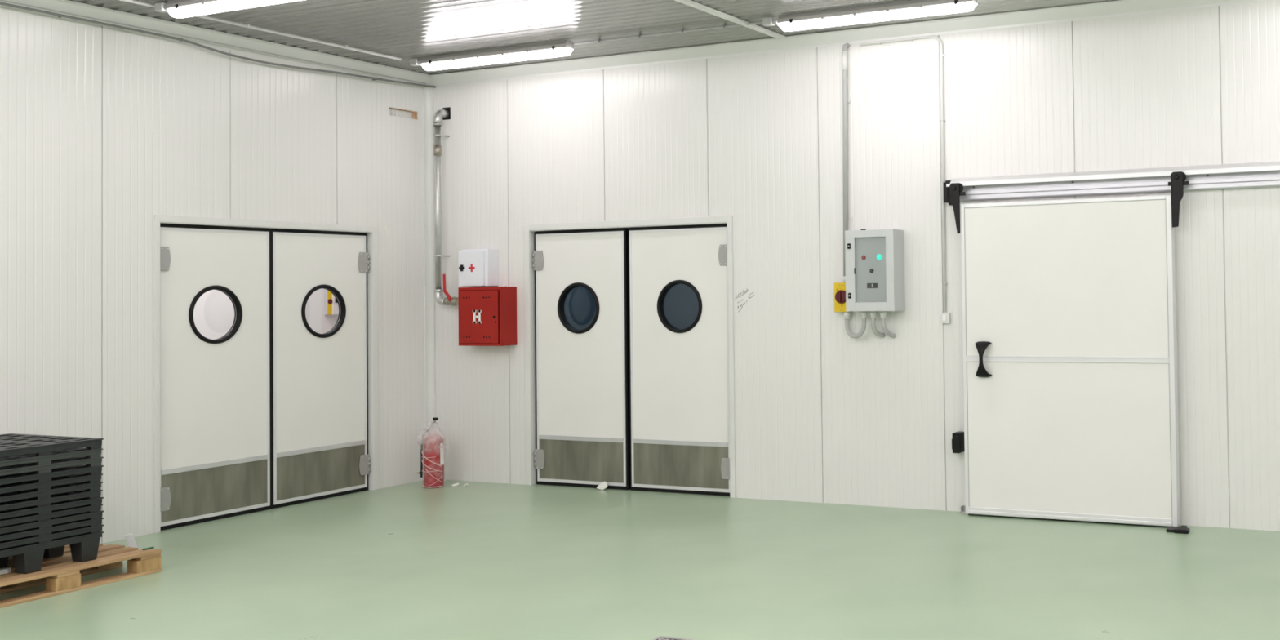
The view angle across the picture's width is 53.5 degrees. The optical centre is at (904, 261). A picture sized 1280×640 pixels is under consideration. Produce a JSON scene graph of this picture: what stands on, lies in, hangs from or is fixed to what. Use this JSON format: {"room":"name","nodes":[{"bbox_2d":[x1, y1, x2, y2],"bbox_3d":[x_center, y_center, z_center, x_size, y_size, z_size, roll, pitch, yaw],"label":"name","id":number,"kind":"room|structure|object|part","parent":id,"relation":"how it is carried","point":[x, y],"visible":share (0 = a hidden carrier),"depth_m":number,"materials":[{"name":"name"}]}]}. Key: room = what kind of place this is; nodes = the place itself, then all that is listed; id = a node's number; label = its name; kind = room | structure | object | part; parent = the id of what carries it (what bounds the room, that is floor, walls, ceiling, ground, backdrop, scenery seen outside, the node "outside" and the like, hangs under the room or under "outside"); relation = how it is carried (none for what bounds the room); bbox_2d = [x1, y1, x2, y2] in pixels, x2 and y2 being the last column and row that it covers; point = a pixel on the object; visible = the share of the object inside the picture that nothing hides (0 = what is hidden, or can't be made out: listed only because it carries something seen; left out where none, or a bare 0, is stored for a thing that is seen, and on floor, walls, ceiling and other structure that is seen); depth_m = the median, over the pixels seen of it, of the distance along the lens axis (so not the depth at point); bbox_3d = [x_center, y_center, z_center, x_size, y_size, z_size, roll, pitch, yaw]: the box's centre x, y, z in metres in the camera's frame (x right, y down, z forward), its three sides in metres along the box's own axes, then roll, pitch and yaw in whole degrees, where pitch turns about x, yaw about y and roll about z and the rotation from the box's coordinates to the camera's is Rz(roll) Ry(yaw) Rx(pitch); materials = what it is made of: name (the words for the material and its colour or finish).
{"room":"food processing facility","nodes":[
{"label":"food processing facility","id":0,"kind":"room"},
{"bbox_2d":[0,6,424,543],"bbox_3d":[-6.515,0.040,5.564,0.100,3.615,11.500,-1,-1,23],"label":"wall","id":1,"kind":"structure","parent":0,"point":[104,131],"depth_m":8.38,"materials":[{"name":"metal"}]},
{"bbox_2d":[0,0,426,84],"bbox_3d":[-6.401,-1.639,5.598,0.026,0.016,11.200,-1,-1,23],"label":"cable","id":2,"kind":"object","parent":1,"relation":"attached to","point":[22,4],"visible":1,"depth_m":8.71,"materials":[{"name":"grey plastic"}]},
{"bbox_2d":[160,223,271,530],"bbox_3d":[-5.028,0.811,8.946,0.069,2.143,0.928,-1,-1,23],"label":"door","id":3,"kind":"structure","parent":1,"relation":"in","point":[215,281],"depth_m":8.93,"materials":[{"name":"white metal"}]},
{"bbox_3d":[-5.007,1.480,8.926,0.009,0.036,0.846,-1,-1,23],"label":"kick rail","id":4,"kind":"part","parent":3,"relation":"part of","materials":[{"name":"metal"}]},
{"bbox_3d":[-5.007,1.663,8.923,0.002,0.329,0.846,-1,-1,23],"label":"kick plate","id":5,"kind":"part","parent":3,"relation":"part of","materials":[{"name":"metal"}]},
{"bbox_3d":[-5.051,0.391,8.960,0.006,0.368,0.368,-1,-1,23],"label":"pane","id":6,"kind":"part","parent":3,"relation":"part of","materials":[{"name":"clear glass"}]},
{"bbox_2d":[0,0,431,87],"bbox_3d":[-6.443,-1.669,5.562,0.112,0.098,11.500,-1,-1,23],"label":"trim","id":7,"kind":"structure","parent":1,"relation":"attached to","point":[65,6],"depth_m":8.97,"materials":[{"name":"white metal"}]},
{"bbox_2d":[0,1,435,88],"bbox_3d":[-6.416,-1.591,5.637,0.100,0.084,11.320,-1,-1,23],"label":"cable","id":8,"kind":"object","parent":1,"relation":"attached to","point":[60,15],"visible":1,"depth_m":8.74,"materials":[{"name":"grey plastic"}]},
{"bbox_2d":[153,214,378,533],"bbox_3d":[-4.842,0.794,9.387,0.115,2.196,1.952,-1,-1,23],"label":"door frame","id":9,"kind":"structure","parent":1,"relation":"attached to","point":[371,231],"depth_m":9.81,"materials":[{"name":"white metal"}]},
{"bbox_2d":[271,228,370,508],"bbox_3d":[-4.661,0.826,9.798,0.069,2.143,0.926,-1,-1,23],"label":"door","id":10,"kind":"structure","parent":1,"relation":"in","point":[319,375],"depth_m":9.76,"materials":[{"name":"white metal"}]},
{"bbox_3d":[-4.641,1.677,9.774,0.002,0.329,0.844,-1,-1,23],"label":"kick plate","id":11,"kind":"part","parent":10,"relation":"part of","materials":[{"name":"metal"}]},
{"bbox_3d":[-4.640,1.494,9.777,0.009,0.036,0.844,-1,-1,23],"label":"kick rail","id":12,"kind":"part","parent":10,"relation":"part of","materials":[{"name":"metal"}]},
{"bbox_3d":[-4.675,0.402,9.832,0.006,0.368,0.368,-1,-1,23],"label":"pane","id":13,"kind":"part","parent":10,"relation":"part of","materials":[{"name":"clear glass"}]},
{"bbox_2d":[389,107,417,119],"bbox_3d":[-4.352,-1.276,10.606,0.039,0.067,0.320,-1,-1,23],"label":"wall slot","id":14,"kind":"object","parent":1,"relation":"attached to","point":[394,112],"visible":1,"depth_m":10.63,"materials":[{"name":"plastic"}]},
{"bbox_2d":[69,0,1118,75],"bbox_3d":[-0.527,-1.875,3.017,13.200,0.160,11.500,-1,-1,23],"label":"ceiling","id":15,"kind":"structure","parent":0,"point":[405,29],"depth_m":8.71,"materials":[{"name":"grey metal"}]},
{"bbox_2d":[155,0,302,17],"bbox_3d":[-4.140,-1.643,7.695,1.595,0.110,0.114,-1,-1,23],"label":"ceiling light","id":16,"kind":"object","parent":15,"relation":"attached to","point":[175,8],"visible":1,"depth_m":7.78,"materials":[{"name":"white plastic"}]},
{"bbox_2d":[120,0,401,60],"bbox_3d":[-6.140,-1.720,5.160,0.032,0.026,10.400,-1,-1,23],"label":"conduit","id":17,"kind":"object","parent":15,"relation":"attached to","point":[246,25],"visible":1,"depth_m":8.88,"materials":[{"name":"grey metal"}]},
{"bbox_2d":[409,40,573,71],"bbox_3d":[-3.284,-1.609,9.683,1.595,0.110,0.114,-1,-1,23],"label":"ceiling light","id":18,"kind":"object","parent":15,"relation":"attached to","point":[562,48],"visible":1,"depth_m":9.60,"materials":[{"name":"white plastic"}]},
{"bbox_2d":[573,21,762,44],"bbox_3d":[-1.757,-1.694,9.092,1.730,0.022,0.026,-1,-1,23],"label":"conduit","id":19,"kind":"object","parent":15,"relation":"attached to","point":[759,22],"visible":0.98,"depth_m":9.09,"materials":[{"name":"grey metal"}]},
{"bbox_2d":[674,0,786,39],"bbox_3d":[-3.182,-1.788,4.111,0.055,0.024,11.411,-1,-1,23],"label":"trim","id":20,"kind":"structure","parent":15,"relation":"attached to","point":[689,2],"depth_m":8.62,"materials":[{"name":"white metal"}]},
{"bbox_2d":[762,0,977,31],"bbox_3d":[-0.263,-1.685,8.383,1.595,0.110,0.114,-1,-1,23],"label":"ceiling light","id":21,"kind":"object","parent":15,"relation":"attached to","point":[913,8],"visible":1,"depth_m":8.32,"materials":[{"name":"white plastic"}]},
{"bbox_2d":[0,480,1279,639],"bbox_3d":[-0.473,1.736,2.933,13.200,0.120,11.700,-1,-1,23],"label":"floor","id":22,"kind":"structure","parent":0,"point":[480,560],"depth_m":6.91,"materials":[{"name":"green paint"}]},
{"bbox_2d":[0,543,161,608],"bbox_3d":[-4.968,1.767,6.908,0.780,0.138,1.105,-1,-1,23],"label":"wooden pallet","id":23,"kind":"object","parent":22,"relation":"on","point":[61,575],"depth_m":6.92,"materials":[{"name":"brown wood"}]},
{"bbox_2d":[0,567,11,574],"bbox_3d":[-4.912,1.688,6.675,0.058,0.022,0.089,-1,-1,23],"label":"paper scrap","id":24,"kind":"object","parent":23,"relation":"on","point":[2,571],"visible":1,"depth_m":6.67,"materials":[{"name":"white paper"}]},
{"bbox_2d":[0,531,103,573],"bbox_3d":[-5.118,1.628,6.820,0.845,0.156,0.777,-1,-1,23],"label":"pallet","id":25,"kind":"object","parent":23,"relation":"on","point":[28,558],"visible":0.64,"depth_m":6.80,"materials":[{"name":"black plastic"}]},
{"bbox_3d":[-5.058,1.642,6.812,0.115,0.126,0.109,-1,-1,23],"label":"leg","id":26,"kind":"part","parent":25,"relation":"part of","materials":[{"name":"black plastic"}]},
{"bbox_3d":[-4.787,1.635,6.696,0.115,0.126,0.109,-1,-1,23],"label":"leg","id":27,"kind":"part","parent":25,"relation":"part of","materials":[{"name":"black plastic"}]},
{"bbox_2d":[0,524,103,549],"bbox_3d":[-5.121,1.531,6.824,0.845,0.039,0.777,-1,-1,23],"label":"pallet","id":28,"kind":"object","parent":25,"relation":"on","point":[60,534],"visible":0.47,"depth_m":6.75,"materials":[{"name":"black plastic"}]},
{"bbox_3d":[-4.724,1.538,6.730,0.026,0.009,0.067,-1,-1,23],"label":"spacer post","id":29,"kind":"part","parent":28,"relation":"part of","materials":[{"name":"black plastic"}]},
{"bbox_2d":[0,517,103,541],"bbox_3d":[-5.121,1.491,6.821,0.845,0.040,0.777,-1,-1,23],"label":"pallet","id":30,"kind":"object","parent":28,"relation":"on","point":[47,531],"visible":0.49,"depth_m":6.74,"materials":[{"name":"black plastic"}]},
{"bbox_3d":[-4.724,1.498,6.727,0.026,0.010,0.067,-1,-1,23],"label":"spacer post","id":31,"kind":"part","parent":30,"relation":"part of","materials":[{"name":"black plastic"}]},
{"bbox_2d":[0,510,104,533],"bbox_3d":[-5.118,1.451,6.821,0.845,0.040,0.777,-1,-1,23],"label":"pallet","id":32,"kind":"object","parent":30,"relation":"on","point":[47,523],"visible":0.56,"depth_m":6.74,"materials":[{"name":"black plastic"}]},
{"bbox_3d":[-4.721,1.458,6.727,0.026,0.010,0.067,-1,-1,23],"label":"spacer post","id":33,"kind":"part","parent":32,"relation":"part of","materials":[{"name":"black plastic"}]},
{"bbox_2d":[0,503,102,526],"bbox_3d":[-5.124,1.412,6.820,0.845,0.038,0.777,-1,-1,23],"label":"pallet","id":34,"kind":"object","parent":32,"relation":"on","point":[29,517],"visible":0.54,"depth_m":6.74,"materials":[{"name":"black plastic"}]},
{"bbox_3d":[-4.727,1.419,6.726,0.026,0.008,0.067,-1,-1,23],"label":"spacer post","id":35,"kind":"part","parent":34,"relation":"part of","materials":[{"name":"black plastic"}]},
{"bbox_2d":[0,497,103,519],"bbox_3d":[-5.120,1.373,6.821,0.845,0.040,0.777,-1,-1,23],"label":"pallet","id":36,"kind":"object","parent":34,"relation":"on","point":[82,501],"visible":0.47,"depth_m":6.75,"materials":[{"name":"black plastic"}]},
{"bbox_3d":[-4.723,1.380,6.728,0.026,0.010,0.067,-1,-1,23],"label":"spacer post","id":37,"kind":"part","parent":36,"relation":"part of","materials":[{"name":"black plastic"}]},
{"bbox_2d":[0,489,102,511],"bbox_3d":[-5.126,1.332,6.822,0.845,0.042,0.777,-1,-1,23],"label":"pallet","id":38,"kind":"object","parent":36,"relation":"on","point":[18,504],"visible":0.48,"depth_m":6.75,"materials":[{"name":"black plastic"}]},
{"bbox_3d":[-4.729,1.339,6.728,0.026,0.012,0.067,-1,-1,23],"label":"spacer post","id":39,"kind":"part","parent":38,"relation":"part of","materials":[{"name":"black plastic"}]},
{"bbox_2d":[0,481,102,502],"bbox_3d":[-5.125,1.288,6.822,0.845,0.046,0.777,-1,-1,23],"label":"pallet","id":40,"kind":"object","parent":38,"relation":"on","point":[26,494],"visible":0.38,"depth_m":6.75,"materials":[{"name":"black plastic"}]},
{"bbox_3d":[-4.728,1.295,6.728,0.026,0.016,0.067,-1,-1,23],"label":"spacer post","id":41,"kind":"part","parent":40,"relation":"part of","materials":[{"name":"black plastic"}]},
{"bbox_2d":[0,472,102,493],"bbox_3d":[-5.125,1.242,6.822,0.845,0.046,0.777,-1,-1,23],"label":"pallet","id":42,"kind":"object","parent":40,"relation":"on","point":[28,485],"visible":0.48,"depth_m":6.75,"materials":[{"name":"black plastic"}]},
{"bbox_3d":[-4.728,1.249,6.729,0.026,0.016,0.067,-1,-1,23],"label":"spacer post","id":43,"kind":"part","parent":42,"relation":"part of","materials":[{"name":"black plastic"}]},
{"bbox_2d":[0,464,103,484],"bbox_3d":[-5.125,1.196,6.827,0.845,0.047,0.777,-1,-1,23],"label":"pallet","id":44,"kind":"object","parent":42,"relation":"on","point":[71,470],"visible":0.45,"depth_m":6.76,"materials":[{"name":"black plastic"}]},
{"bbox_3d":[-4.728,1.203,6.734,0.026,0.017,0.067,-1,-1,23],"label":"spacer post","id":45,"kind":"part","parent":44,"relation":"part of","materials":[{"name":"black plastic"}]},
{"bbox_2d":[0,456,103,475],"bbox_3d":[-5.127,1.148,6.830,0.845,0.048,0.777,-1,-1,23],"label":"pallet","id":46,"kind":"object","parent":44,"relation":"on","point":[61,463],"visible":0.51,"depth_m":6.76,"materials":[{"name":"black plastic"}]},
{"bbox_3d":[-4.730,1.155,6.736,0.026,0.018,0.067,-1,-1,23],"label":"spacer post","id":47,"kind":"part","parent":46,"relation":"part of","materials":[{"name":"grey plastic"}]},
{"bbox_2d":[0,447,102,466],"bbox_3d":[-5.129,1.100,6.829,0.845,0.048,0.777,-1,-1,23],"label":"pallet","id":48,"kind":"object","parent":46,"relation":"on","point":[82,451],"visible":0.57,"depth_m":6.77,"materials":[{"name":"black plastic"}]},
{"bbox_3d":[-4.732,1.107,6.735,0.026,0.018,0.067,-1,-1,23],"label":"spacer post","id":49,"kind":"part","parent":48,"relation":"part of","materials":[{"name":"grey plastic"}]},
{"bbox_2d":[0,433,103,457],"bbox_3d":[-5.127,1.047,6.830,0.845,0.058,0.777,-1,-1,23],"label":"pallet","id":50,"kind":"object","parent":48,"relation":"on","point":[11,444],"visible":1,"depth_m":6.88,"materials":[{"name":"black plastic"}]},
{"bbox_3d":[-4.730,1.058,6.736,0.026,0.020,0.067,-1,-1,23],"label":"spacer post","id":51,"kind":"part","parent":50,"relation":"part of","materials":[{"name":"black plastic"}]},
{"bbox_3d":[-4.619,1.063,6.993,0.026,0.020,0.060,-1,-1,23],"label":"spacer post","id":52,"kind":"part","parent":50,"relation":"part of","materials":[{"name":"black plastic"}]},
{"bbox_3d":[-4.621,1.112,6.992,0.026,0.018,0.060,-1,-1,23],"label":"spacer post","id":53,"kind":"part","parent":48,"relation":"part of","materials":[{"name":"grey plastic"}]},
{"bbox_3d":[-4.620,1.160,6.993,0.026,0.018,0.060,-1,-1,23],"label":"spacer post","id":54,"kind":"part","parent":46,"relation":"part of","materials":[{"name":"grey plastic"}]},
{"bbox_3d":[-4.618,1.207,6.990,0.026,0.017,0.060,-1,-1,23],"label":"spacer post","id":55,"kind":"part","parent":44,"relation":"part of","materials":[{"name":"black plastic"}]},
{"bbox_3d":[-4.618,1.254,6.985,0.026,0.016,0.060,-1,-1,23],"label":"spacer post","id":56,"kind":"part","parent":42,"relation":"part of","materials":[{"name":"black plastic"}]},
{"bbox_3d":[-4.618,1.300,6.984,0.026,0.016,0.060,-1,-1,23],"label":"spacer post","id":57,"kind":"part","parent":40,"relation":"part of","materials":[{"name":"black plastic"}]},
{"bbox_3d":[-4.619,1.343,6.984,0.026,0.012,0.060,-1,-1,23],"label":"spacer post","id":58,"kind":"part","parent":38,"relation":"part of","materials":[{"name":"black plastic"}]},
{"bbox_3d":[-4.613,1.385,6.984,0.026,0.010,0.060,-1,-1,23],"label":"spacer post","id":59,"kind":"part","parent":36,"relation":"part of","materials":[{"name":"black plastic"}]},
{"bbox_3d":[-4.611,1.462,6.984,0.026,0.010,0.060,-1,-1,23],"label":"spacer post","id":60,"kind":"part","parent":32,"relation":"part of","materials":[{"name":"black plastic"}]},
{"bbox_3d":[-4.613,1.502,6.984,0.026,0.010,0.060,-1,-1,23],"label":"spacer post","id":61,"kind":"part","parent":30,"relation":"part of","materials":[{"name":"black plastic"}]},
{"bbox_3d":[-4.937,1.647,7.093,0.115,0.126,0.109,-1,-1,23],"label":"leg","id":62,"kind":"part","parent":25,"relation":"part of","materials":[{"name":"black plastic"}]},
{"bbox_3d":[-4.666,1.640,6.976,0.115,0.126,0.109,-1,-1,23],"label":"leg","id":63,"kind":"part","parent":25,"relation":"part of","materials":[{"name":"black plastic"}]},
{"bbox_3d":[-4.482,1.703,7.265,0.014,0.008,0.065,-1,-1,23],"label":"plastic strip","id":64,"kind":"part","parent":23,"relation":"part of","materials":[{"name":"plastic"}]},
{"bbox_2d":[124,533,138,549],"bbox_3d":[-4.816,1.779,7.656,0.096,0.145,0.050,0,-1,-18],"label":"paper scrap","id":65,"kind":"object","parent":22,"relation":"on","point":[131,540],"visible":0.65,"depth_m":7.64,"materials":[{"name":"white paper"}]},
{"bbox_2d":[416,417,444,488],"bbox_3d":[-3.980,1.611,10.334,0.217,0.582,0.205,-1,-1,23],"label":"fire extinguisher","id":66,"kind":"object","parent":22,"relation":"on","point":[433,443],"visible":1,"depth_m":10.28,"materials":[{"name":"red metal"}]},
{"bbox_3d":[-3.986,1.407,10.348,0.069,0.138,0.020,-1,-1,23],"label":"handle","id":67,"kind":"part","parent":66,"relation":"part of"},
{"bbox_2d":[596,481,607,489],"bbox_3d":[-2.475,1.839,10.041,0.110,0.066,0.034,-1,-1,23],"label":"paper scrap","id":68,"kind":"object","parent":22,"relation":"on","point":[602,486],"visible":1,"depth_m":10.04,"materials":[{"name":"white paper"}]},
{"bbox_2d":[651,635,693,639],"bbox_3d":[-1.062,1.744,5.522,0.300,0.004,0.300,-1,-1,23],"label":"floor drain","id":69,"kind":"object","parent":22,"relation":"on","point":[660,637],"visible":1,"depth_m":5.67,"materials":[{"name":"metal"}]},
{"bbox_2d":[960,505,965,512],"bbox_3d":[0.437,1.777,8.777,0.060,0.045,0.044,-1,-1,23],"label":"bracket","id":70,"kind":"object","parent":22,"relation":"on","point":[962,507],"visible":0.64,"depth_m":8.80,"materials":[{"name":"grey metal"}]},
{"bbox_2d":[1166,524,1189,533],"bbox_3d":[1.804,1.749,8.025,0.145,0.026,0.225,-1,-1,23],"label":"floor guide","id":71,"kind":"object","parent":22,"relation":"on","point":[1183,529],"visible":1,"depth_m":7.94,"materials":[{"name":"black plastic"}]},
{"bbox_2d":[434,0,1279,531],"bbox_3d":[1.794,-0.020,8.302,13.000,3.615,0.100,-1,-1,23],"label":"wall","id":72,"kind":"structure","parent":0,"point":[823,414],"depth_m":9.12,"materials":[{"name":"metal"}]},
{"bbox_2d":[422,86,435,438],"bbox_3d":[-4.177,0.184,10.781,0.065,3.460,0.065,-1,-1,23],"label":"trim","id":73,"kind":"structure","parent":72,"relation":"attached to","point":[428,92],"depth_m":10.79,"materials":[{"name":"white metal"}]},
{"bbox_2d":[432,109,457,306],"bbox_3d":[-3.922,-0.472,10.630,0.346,1.719,0.161,-1,-1,23],"label":"pipe","id":74,"kind":"object","parent":72,"relation":"attached to","point":[440,113],"visible":0.94,"depth_m":10.64,"materials":[{"name":"metal"}]},
{"bbox_3d":[-3.936,0.227,10.547,0.090,0.233,0.020,-1,-1,23],"label":"lever","id":75,"kind":"part","parent":74,"relation":"part of","materials":[{"name":"red metal"}]},
{"bbox_2d":[442,106,450,119],"bbox_3d":[-4.025,-1.297,10.775,0.087,0.107,0.001,-1,-1,23],"label":"seal","id":76,"kind":"object","parent":72,"relation":"attached to","point":[448,108],"visible":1,"depth_m":10.77,"materials":[{"name":"black rubber"}]},
{"bbox_2d":[458,248,498,286],"bbox_3d":[-3.655,0.058,10.502,0.301,0.316,0.168,-1,-1,23],"label":"box","id":77,"kind":"object","parent":72,"relation":"attached to","point":[477,267],"visible":1,"depth_m":10.44,"materials":[{"name":"white metal"}]},
{"bbox_3d":[-3.692,0.064,10.454,0.269,0.300,0.023,-1,-1,23],"label":"door","id":78,"kind":"part","parent":77,"relation":"part of","materials":[{"name":"white metal"}]},
{"bbox_2d":[457,286,516,346],"bbox_3d":[-3.550,0.469,10.423,0.457,0.496,0.216,-1,-1,23],"label":"cabinet","id":79,"kind":"object","parent":72,"relation":"attached to","point":[487,316],"visible":1,"depth_m":10.33,"materials":[{"name":"red metal"}]},
{"bbox_3d":[-3.587,0.471,10.340,0.412,0.446,0.022,-1,-1,23],"label":"door","id":80,"kind":"part","parent":79,"relation":"part of","materials":[{"name":"red metal"}]},
{"bbox_2d":[532,227,630,489],"bbox_3d":[-2.699,0.806,10.211,0.938,2.143,0.069,-1,-1,23],"label":"door","id":81,"kind":"structure","parent":72,"relation":"in","point":[581,317],"depth_m":10.20,"materials":[{"name":"white metal"}]},
{"bbox_3d":[-2.707,0.392,10.239,0.368,0.368,0.006,-1,-1,23],"label":"pane","id":82,"kind":"part","parent":81,"relation":"part of","materials":[{"name":"blue glass"}]},
{"bbox_3d":[-2.693,1.475,10.184,0.856,0.036,0.009,-1,-1,23],"label":"kick rail","id":83,"kind":"part","parent":81,"relation":"part of","materials":[{"name":"metal"}]},
{"bbox_3d":[-2.689,1.657,10.183,0.856,0.329,0.002,-1,-1,23],"label":"kick plate","id":84,"kind":"part","parent":81,"relation":"part of","materials":[{"name":"metal"}]},
{"bbox_2d":[524,215,735,497],"bbox_3d":[-2.252,0.767,10.022,2.047,2.202,0.115,-1,-1,23],"label":"door frame","id":85,"kind":"structure","parent":72,"relation":"attached to","point":[529,229],"depth_m":10.20,"materials":[{"name":"white metal"}]},
{"bbox_2d":[627,223,729,496],"bbox_3d":[-1.801,0.783,9.824,0.974,2.143,0.069,-1,-1,23],"label":"door","id":86,"kind":"structure","parent":72,"relation":"in","point":[678,301],"depth_m":9.82,"materials":[{"name":"white metal"}]},
{"bbox_3d":[-1.792,0.364,9.846,0.368,0.368,0.006,-1,-1,23],"label":"pane","id":87,"kind":"part","parent":86,"relation":"part of","materials":[{"name":"blue glass"}]},
{"bbox_3d":[-1.795,1.452,9.797,0.892,0.036,0.009,-1,-1,23],"label":"kick rail","id":88,"kind":"part","parent":86,"relation":"part of","materials":[{"name":"metal"}]},
{"bbox_3d":[-1.791,1.635,9.796,0.892,0.329,0.002,-1,-1,23],"label":"kick plate","id":89,"kind":"part","parent":86,"relation":"part of","materials":[{"name":"metal"}]},
{"bbox_2d":[734,288,754,309],"bbox_3d":[-1.245,0.305,9.550,0.174,0.185,0.004,-1,-1,23],"label":"handwriting","id":90,"kind":"object","parent":72,"relation":"attached to","point":[743,289],"visible":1,"depth_m":9.55},
{"bbox_2d":[833,276,853,319],"bbox_3d":[-0.471,0.275,9.152,0.146,0.322,0.122,-1,-1,23],"label":"switch","id":91,"kind":"object","parent":72,"relation":"attached to","point":[839,288],"visible":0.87,"depth_m":9.13,"materials":[{"name":"yellow plastic"}]},
{"bbox_3d":[-0.471,0.265,9.115,0.100,0.100,0.024,-1,-1,23],"label":"knob","id":92,"kind":"part","parent":91,"relation":"part of","materials":[{"name":"red plastic"}]},
{"bbox_3d":[-0.470,0.270,9.130,0.118,0.218,0.005,-1,-1,23],"label":"plate","id":93,"kind":"part","parent":91,"relation":"part of","materials":[{"name":"yellow plastic"}]},
{"bbox_2d":[841,42,852,275],"bbox_3d":[-0.431,-0.765,9.194,0.077,1.757,0.049,0,-1,-15],"label":"conduit","id":94,"kind":"object","parent":72,"relation":"attached to","point":[844,53],"visible":0.97,"depth_m":9.18,"materials":[{"name":"grey plastic"}]},
{"bbox_2d":[429,0,1272,86],"bbox_3d":[1.731,-1.732,8.256,13.000,0.088,0.088,-1,-1,23],"label":"trim","id":95,"kind":"structure","parent":72,"relation":"attached to","point":[1120,7],"depth_m":9.19,"materials":[{"name":"white metal"}]},
{"bbox_2d":[844,228,905,318],"bbox_3d":[-0.217,0.091,8.998,0.388,0.659,0.208,-1,-1,23],"label":"control box","id":96,"kind":"object","parent":72,"relation":"attached to","point":[874,258],"visible":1,"depth_m":8.92,"materials":[{"name":"grey metal"}]},
{"bbox_2d":[844,318,866,338],"bbox_3d":[-0.363,0.499,9.081,0.216,0.147,0.040,-2,-2,44],"label":"conduit","id":97,"kind":"object","parent":96,"relation":"attached to","point":[849,332],"visible":1,"depth_m":9.06,"materials":[{"name":"grey plastic"}]},
{"bbox_3d":[-0.245,0.062,8.916,0.249,0.472,0.003,-1,-1,23],"label":"door pane","id":98,"kind":"part","parent":96,"relation":"part of","materials":[{"name":"clear glass"}]},
{"bbox_2d":[871,318,884,337],"bbox_3d":[-0.195,0.492,9.028,0.038,0.142,0.133,-2,-2,38],"label":"conduit","id":99,"kind":"object","parent":96,"relation":"attached to","point":[876,332],"visible":1,"depth_m":8.99,"materials":[{"name":"grey plastic"}]},
{"bbox_2d":[880,318,895,337],"bbox_3d":[-0.119,0.494,8.994,0.041,0.148,0.136,-2,-2,41],"label":"conduit","id":100,"kind":"object","parent":96,"relation":"attached to","point":[884,327],"visible":1,"depth_m":8.96,"materials":[{"name":"grey plastic"}]},
{"bbox_2d":[858,35,947,312],"bbox_3d":[-0.013,-0.634,9.025,0.686,2.027,0.029,-1,-1,23],"label":"conduit","id":101,"kind":"object","parent":72,"relation":"attached to","point":[912,38],"visible":0.98,"depth_m":8.89,"materials":[{"name":"grey plastic"}]},
{"bbox_2d":[941,312,950,323],"bbox_3d":[0.297,0.412,8.863,0.064,0.078,0.038,-1,-1,23],"label":"light switch","id":102,"kind":"object","parent":72,"relation":"attached to","point":[945,317],"visible":1,"depth_m":8.85,"materials":[{"name":"white plastic"}]},
{"bbox_2d":[951,431,964,453],"bbox_3d":[0.385,1.296,8.763,0.072,0.143,0.124,-1,-1,23],"label":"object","id":103,"kind":"structure","parent":72,"relation":"attached to","point":[957,440],"depth_m":8.71,"materials":[{"name":"black plastic"}]},
{"bbox_2d":[943,161,1279,527],"bbox_3d":[1.982,0.558,8.041,3.675,2.399,0.211,-1,-1,23],"label":"door","id":104,"kind":"structure","parent":72,"relation":"in","point":[1070,396],"depth_m":8.36,"materials":[{"name":"white metal"}]},
{"bbox_3d":[0.547,0.689,8.587,0.116,0.250,0.082,-1,-1,23],"label":"handle","id":105,"kind":"part","parent":104,"relation":"part of","materials":[{"name":"black plastic"}]},
{"bbox_3d":[1.093,0.671,8.384,1.428,0.042,0.010,-1,-1,23],"label":"rail","id":106,"kind":"part","parent":104,"relation":"part of","materials":[{"name":"white metal"}]},
{"bbox_3d":[1.983,-0.542,8.108,3.675,0.195,0.122,-1,-1,23],"label":"sliding door rail","id":107,"kind":"part","parent":104,"relation":"part of","materials":[{"name":"silver metal"}]}
]}

